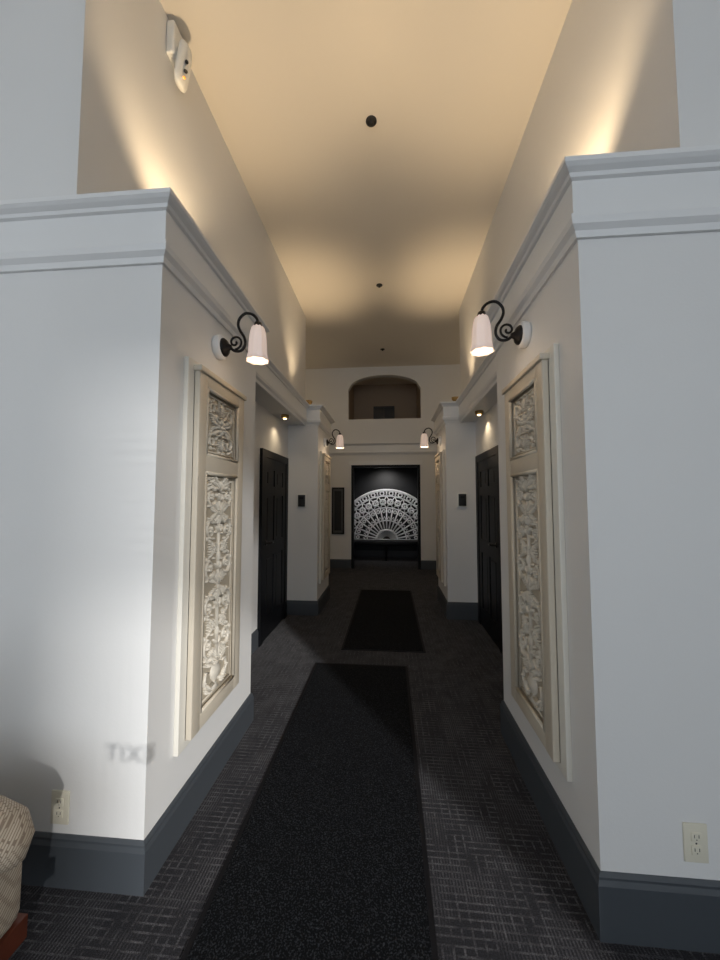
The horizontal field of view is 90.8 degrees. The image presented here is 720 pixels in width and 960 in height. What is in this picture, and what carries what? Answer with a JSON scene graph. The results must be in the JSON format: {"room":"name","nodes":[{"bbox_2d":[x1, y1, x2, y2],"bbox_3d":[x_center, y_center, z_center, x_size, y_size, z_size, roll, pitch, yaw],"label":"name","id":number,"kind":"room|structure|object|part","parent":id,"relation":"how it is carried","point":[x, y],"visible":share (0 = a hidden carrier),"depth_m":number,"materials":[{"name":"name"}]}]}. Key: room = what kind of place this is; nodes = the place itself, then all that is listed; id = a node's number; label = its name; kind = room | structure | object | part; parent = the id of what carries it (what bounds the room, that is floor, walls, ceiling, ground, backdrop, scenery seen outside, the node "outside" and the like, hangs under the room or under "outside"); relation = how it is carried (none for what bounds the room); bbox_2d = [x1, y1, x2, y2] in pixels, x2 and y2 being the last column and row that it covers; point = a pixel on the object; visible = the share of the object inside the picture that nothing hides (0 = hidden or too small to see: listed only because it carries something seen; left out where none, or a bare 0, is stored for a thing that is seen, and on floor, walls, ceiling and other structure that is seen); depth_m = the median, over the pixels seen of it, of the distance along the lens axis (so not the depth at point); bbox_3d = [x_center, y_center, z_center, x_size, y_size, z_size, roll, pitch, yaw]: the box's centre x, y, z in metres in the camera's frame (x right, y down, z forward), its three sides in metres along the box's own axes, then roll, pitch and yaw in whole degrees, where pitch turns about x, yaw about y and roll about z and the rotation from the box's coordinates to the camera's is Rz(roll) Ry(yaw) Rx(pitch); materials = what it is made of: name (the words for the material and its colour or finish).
{"room":"hotel hallway","nodes":[
{"label":"hotel hallway","id":0,"kind":"room"},
{"bbox_2d":[0,0,328,839],"bbox_3d":[-2.420,-0.522,3.616,3.575,4.350,4.070,0,-3,5],"label":"wall","id":1,"kind":"structure","parent":0,"point":[92,359],"depth_m":1.47,"materials":[{"name":"paint"}]},
{"bbox_2d":[50,790,69,824],"bbox_3d":[-1.149,1.253,1.359,0.074,0.122,0.010,0,-3,5],"label":"wall outlet","id":2,"kind":"object","parent":1,"relation":"attached to","point":[60,799],"visible":1,"depth_m":1.36,"materials":[{"name":"beige plastic"}]},
{"bbox_2d":[0,187,334,436],"bbox_3d":[-2.386,-0.893,3.609,3.647,0.260,4.164,0,-3,5],"label":"trim","id":3,"kind":"structure","parent":1,"relation":"attached to","point":[152,226],"depth_m":1.47,"materials":[{"name":"white paint"}]},
{"bbox_2d":[21,585,329,895],"bbox_3d":[-2.411,1.560,3.498,3.593,0.178,4.106,0,-3,5],"label":"baseboard","id":4,"kind":"structure","parent":1,"relation":"attached to","point":[123,866],"depth_m":1.34,"materials":[{"name":"grey paint"}]},
{"bbox_2d":[166,20,191,92],"bbox_3d":[-1.095,-2.577,2.178,0.115,0.350,0.140,0,-3,5],"label":"emergency light","id":5,"kind":"object","parent":1,"relation":"attached to","point":[178,51],"visible":1,"depth_m":2.14,"materials":[{"name":"white plastic"}]},
{"bbox_2d":[173,356,236,756],"bbox_3d":[-0.759,0.325,1.855,0.022,1.740,0.600,0,-3,5],"label":"board","id":6,"kind":"object","parent":1,"relation":"attached to","point":[179,745],"visible":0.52,"depth_m":1.57,"materials":[{"name":"beige wood"}]},
{"bbox_2d":[185,364,246,740],"bbox_3d":[-0.730,0.319,1.853,0.044,1.682,0.520,0,-3,5],"label":"carved wall panel","id":7,"kind":"object","parent":6,"relation":"attached to","point":[206,462],"visible":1,"depth_m":1.73,"materials":[{"name":"beige wood"}]},
{"bbox_2d":[202,399,233,694],"bbox_3d":[-0.746,0.321,1.855,0.049,1.471,0.312,0,-3,5],"label":"carving","id":8,"kind":"object","parent":7,"relation":"attached to","point":[219,517],"visible":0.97,"depth_m":1.83,"materials":[{"name":"white stone"}]},
{"bbox_2d":[211,312,268,364],"bbox_3d":[-0.627,-0.770,1.906,0.286,0.271,0.130,0,-3,5],"label":"wall sconce","id":9,"kind":"object","parent":1,"relation":"attached to","point":[257,346],"visible":1,"depth_m":1.88,"materials":[{"name":"white glass"}]},
{"bbox_3d":[-0.626,-0.786,1.907,0.217,0.239,0.096,0,-3,5],"label":"arm","id":10,"kind":"part","parent":9,"relation":"part of","materials":[{"name":"black metal"}]},
{"bbox_3d":[-0.546,-0.730,1.897,0.115,0.190,0.115,-2,-4,27],"label":"lamp shade","id":11,"kind":"part","parent":9,"relation":"part of","materials":[{"name":"white glass"}]},
{"bbox_2d":[257,448,288,646],"bbox_3d":[-0.943,0.687,4.021,0.078,1.980,0.920,0,-3,5],"label":"door","id":12,"kind":"structure","parent":1,"relation":"in","point":[273,481],"depth_m":3.92,"materials":[{"name":"black wood"}]},
{"bbox_2d":[281,414,288,419],"bbox_3d":[-0.863,-0.722,4.084,0.090,0.053,0.090,0,-3,5],"label":"recessed light","id":13,"kind":"object","parent":1,"relation":"in","point":[283,416],"visible":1,"depth_m":4.05,"materials":[{"name":"gold metal"}]},
{"bbox_2d":[297,494,306,507],"bbox_3d":[-0.749,0.266,4.554,0.120,0.180,0.034,0,-3,5],"label":"card reader","id":14,"kind":"object","parent":1,"relation":"attached to","point":[301,498],"visible":1,"depth_m":4.54,"materials":[{"name":"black plastic"}]},
{"bbox_2d":[319,451,327,583],"bbox_3d":[-0.496,0.500,4.969,0.022,1.740,0.600,0,-3,5],"label":"board","id":15,"kind":"object","parent":1,"relation":"attached to","point":[321,452],"visible":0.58,"depth_m":4.68,"materials":[{"name":"beige wood"}]},
{"bbox_2d":[322,453,330,579],"bbox_3d":[-0.467,0.494,4.967,0.044,1.682,0.520,0,-3,5],"label":"carved wall panel","id":16,"kind":"object","parent":15,"relation":"attached to","point":[325,458],"visible":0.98,"depth_m":4.77,"materials":[{"name":"beige wood"}]},
{"bbox_2d":[325,463,328,568],"bbox_3d":[-0.483,0.496,4.969,0.049,1.471,0.312,0,-3,5],"label":"carving","id":17,"kind":"object","parent":16,"relation":"attached to","point":[327,477],"visible":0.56,"depth_m":4.96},
{"bbox_2d":[323,429,343,448],"bbox_3d":[-0.364,-0.584,5.019,0.286,0.271,0.130,0,-3,5],"label":"wall sconce","id":18,"kind":"object","parent":1,"relation":"attached to","point":[339,444],"visible":1,"depth_m":4.99,"materials":[{"name":"white glass"}]},
{"bbox_3d":[-0.363,-0.600,5.020,0.217,0.239,0.096,0,-3,5],"label":"arm","id":19,"kind":"part","parent":18,"relation":"part of","materials":[{"name":"black metal"}]},
{"bbox_3d":[-0.282,-0.544,5.010,0.115,0.190,0.115,-2,-4,27],"label":"lamp shade","id":20,"kind":"part","parent":18,"relation":"part of","materials":[{"name":"white glass"}]},
{"bbox_2d":[8,557,719,959],"bbox_3d":[0.219,1.643,2.502,9.400,0.100,13.600,0,-3,5],"label":"floor","id":21,"kind":"structure","parent":0,"point":[502,889],"depth_m":1.57,"materials":[{"name":"carpet"}]},
{"bbox_2d":[0,795,34,959],"bbox_3d":[-1.355,1.036,0.780,0.769,0.922,0.690,0,-3,5],"label":"armchair","id":22,"kind":"object","parent":21,"relation":"on","point":[17,829],"visible":1,"depth_m":1.01,"materials":[{"name":"fabric"}]},
{"bbox_2d":[180,663,437,959],"bbox_3d":[-0.162,1.508,1.085,0.810,0.010,4.100,0,-3,5],"label":"floor mat","id":23,"kind":"object","parent":21,"relation":"on","point":[327,859],"visible":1,"depth_m":1.47,"materials":[{"name":"black carpet"}]},
{"bbox_2d":[341,590,425,652],"bbox_3d":[0.317,1.704,4.551,0.810,0.010,2.300,0,-3,5],"label":"floor mat","id":24,"kind":"object","parent":21,"relation":"on","point":[381,620],"visible":1,"depth_m":4.11,"materials":[{"name":"black carpet"}]},
{"bbox_2d":[354,539,417,560],"bbox_3d":[0.639,1.710,8.670,2.100,0.460,0.450,0,-3,5],"label":"bench","id":25,"kind":"object","parent":21,"relation":"on","point":[359,544],"visible":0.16,"depth_m":8.69,"materials":[{"name":"black"}]},
{"bbox_2d":[160,0,571,384],"bbox_3d":[0.219,-2.800,2.752,9.400,0.100,13.600,0,-3,5],"label":"ceiling","id":26,"kind":"structure","parent":0,"point":[406,203],"depth_m":2.83,"materials":[{"name":"beige paint"}]},
{"bbox_2d":[366,115,376,126],"bbox_3d":[0.086,-2.736,2.720,0.084,0.030,0.084,0,-3,5],"label":"sprinkler","id":27,"kind":"object","parent":26,"relation":"attached to","point":[371,120],"depth_m":2.71,"materials":[{"name":"black metal"}]},
{"bbox_2d":[305,364,459,560],"bbox_3d":[0.695,-0.262,8.248,9.000,4.350,1.300,0,-3,5],"label":"wall","id":28,"kind":"structure","parent":0,"point":[350,405],"depth_m":7.68,"materials":[{"name":"paint"}]},
{"bbox_2d":[332,487,343,533],"bbox_3d":[-0.473,0.660,7.625,0.270,1.000,0.034,0,-3,5],"label":"framed poster","id":29,"kind":"object","parent":28,"relation":"attached to","point":[337,492],"visible":1,"depth_m":7.61,"materials":[{"name":"black paper"}]},
{"bbox_2d":[329,442,436,464],"bbox_3d":[0.637,-0.562,7.583,9.000,0.475,0.077,0,-3,5],"label":"trim","id":30,"kind":"structure","parent":28,"relation":"attached to","point":[381,448],"depth_m":7.59,"materials":[{"name":"white paint"}]},
{"bbox_2d":[330,559,435,569],"bbox_3d":[0.639,1.779,7.477,9.000,0.188,0.020,0,-3,5],"label":"baseboard","id":31,"kind":"structure","parent":28,"relation":"attached to","point":[334,563],"depth_m":7.54,"materials":[{"name":"grey paint"}]},
{"bbox_2d":[374,406,394,418],"bbox_3d":[0.598,-1.595,8.844,0.520,0.480,0.080,0,-3,5],"label":"window","id":32,"kind":"structure","parent":28,"relation":"in","point":[380,412],"depth_m":8.82,"materials":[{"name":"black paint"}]},
{"bbox_2d":[351,465,420,568],"bbox_3d":[0.552,0.780,7.624,1.470,2.200,0.170,0,-3,5],"label":"door frame","id":33,"kind":"structure","parent":28,"relation":"attached to","point":[352,466],"depth_m":7.58,"materials":[{"name":"black wood"}]},
{"bbox_2d":[354,468,417,557],"bbox_3d":[0.619,0.778,8.478,3.000,2.300,1.540,0,-3,5],"label":"wall","id":34,"kind":"structure","parent":0,"point":[366,480],"depth_m":9.11,"materials":[{"name":"black paint"}]},
{"bbox_2d":[354,489,417,539],"bbox_3d":[0.676,0.892,9.039,2.610,1.335,0.036,0,-3,5],"label":"screen","id":35,"kind":"object","parent":34,"relation":"attached to","point":[380,535],"visible":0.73,"depth_m":9.03,"materials":[{"name":"white"}]},
{"bbox_2d":[437,0,719,880],"bbox_3d":[2.874,-0.548,3.170,3.800,4.350,4.070,0,-3,5],"label":"wall","id":36,"kind":"structure","parent":0,"point":[634,321],"depth_m":1.28,"materials":[{"name":"paint"}]},
{"bbox_2d":[420,428,440,447],"bbox_3d":[0.970,-0.591,4.907,0.286,0.271,0.130,0,-3,5],"label":"wall sconce","id":37,"kind":"object","parent":36,"relation":"attached to","point":[424,439],"visible":1,"depth_m":4.88,"materials":[{"name":"white glass"}]},
{"bbox_3d":[0.888,-0.550,4.911,0.115,0.190,0.115,1,-3,-18],"label":"lamp shade","id":38,"kind":"part","parent":37,"relation":"part of","materials":[{"name":"white glass"}]},
{"bbox_3d":[0.969,-0.607,4.908,0.217,0.239,0.096,0,-3,5],"label":"arm","id":39,"kind":"part","parent":37,"relation":"part of","materials":[{"name":"black metal"}]},
{"bbox_2d":[441,450,445,585],"bbox_3d":[1.102,0.492,4.834,0.022,1.740,0.600,0,-3,5],"label":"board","id":40,"kind":"object","parent":36,"relation":"attached to","point":[442,451],"visible":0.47,"depth_m":4.54,"materials":[{"name":"beige wood"}]},
{"bbox_2d":[434,452,443,582],"bbox_3d":[1.073,0.487,4.837,0.044,1.682,0.520,0,-3,5],"label":"carved wall panel","id":41,"kind":"object","parent":40,"relation":"attached to","point":[438,457],"visible":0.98,"depth_m":4.63,"materials":[{"name":"beige wood"}]},
{"bbox_2d":[437,462,439,570],"bbox_3d":[1.089,0.489,4.835,0.049,1.471,0.312,0,-3,5],"label":"carving","id":42,"kind":"object","parent":41,"relation":"attached to","point":[438,523],"visible":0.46,"depth_m":4.86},
{"bbox_2d":[457,493,466,506],"bbox_3d":[1.264,0.247,4.385,0.120,0.180,0.034,0,-3,5],"label":"card reader","id":43,"kind":"object","parent":36,"relation":"attached to","point":[461,497],"visible":1,"depth_m":4.37,"materials":[{"name":"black plastic"}]},
{"bbox_2d":[475,410,482,415],"bbox_3d":[1.309,-0.732,3.901,0.090,0.053,0.090,0,-3,5],"label":"recessed light","id":44,"kind":"object","parent":36,"relation":"in","point":[478,412],"visible":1,"depth_m":3.87,"materials":[{"name":"gold metal"}]},
{"bbox_2d":[475,445,502,654],"bbox_3d":[1.361,0.676,3.827,0.078,1.980,0.920,0,-3,5],"label":"door","id":45,"kind":"structure","parent":36,"relation":"in","point":[487,462],"depth_m":3.78,"materials":[{"name":"black wood"}]},
{"bbox_2d":[470,300,531,356],"bbox_3d":[0.709,-0.794,1.824,0.286,0.271,0.130,0,-3,5],"label":"wall sconce","id":46,"kind":"object","parent":36,"relation":"attached to","point":[482,345],"visible":1,"depth_m":1.80,"materials":[{"name":"white glass"}]},
{"bbox_3d":[0.627,-0.753,1.829,0.115,0.190,0.115,-2,-4,27],"label":"lamp shade","id":47,"kind":"part","parent":46,"relation":"part of","materials":[{"name":"white glass"}]},
{"bbox_3d":[0.708,-0.810,1.825,0.217,0.239,0.096,0,-3,5],"label":"arm","id":48,"kind":"part","parent":46,"relation":"part of","materials":[{"name":"black metal"}]},
{"bbox_2d":[544,343,572,781],"bbox_3d":[0.838,0.317,1.720,0.022,1.740,0.600,0,-3,5],"label":"board","id":49,"kind":"object","parent":36,"relation":"attached to","point":[565,766],"visible":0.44,"depth_m":1.44,"materials":[{"name":"beige wood"}]},
{"bbox_2d":[502,353,560,762],"bbox_3d":[0.809,0.311,1.723,0.044,1.682,0.520,0,-3,5],"label":"carved wall panel","id":50,"kind":"object","parent":49,"relation":"attached to","point":[534,377],"visible":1,"depth_m":1.56,"materials":[{"name":"beige wood"}]},
{"bbox_2d":[514,391,542,710],"bbox_3d":[0.825,0.314,1.721,0.049,1.471,0.312,0,-3,5],"label":"carving","id":51,"kind":"object","parent":50,"relation":"attached to","point":[527,506],"visible":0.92,"depth_m":1.70,"materials":[{"name":"white stone"}]},
{"bbox_2d":[431,144,719,435],"bbox_3d":[2.836,-0.918,3.169,3.872,0.260,4.164,0,-3,5],"label":"trim","id":52,"kind":"structure","parent":36,"relation":"attached to","point":[666,191],"depth_m":1.29,"materials":[{"name":"white paint"}]},
{"bbox_2d":[437,585,719,953],"bbox_3d":[2.865,1.522,3.054,3.818,0.205,4.106,0,-3,5],"label":"baseboard","id":53,"kind":"structure","parent":36,"relation":"attached to","point":[668,912],"depth_m":1.17,"materials":[{"name":"grey paint"}]},
{"bbox_2d":[682,822,708,863],"bbox_3d":[1.108,1.198,1.171,0.074,0.122,0.010,0,-3,5],"label":"wall outlet","id":54,"kind":"object","parent":36,"relation":"attached to","point":[695,838],"visible":1,"depth_m":1.17,"materials":[{"name":"beige plastic"}]}
]}

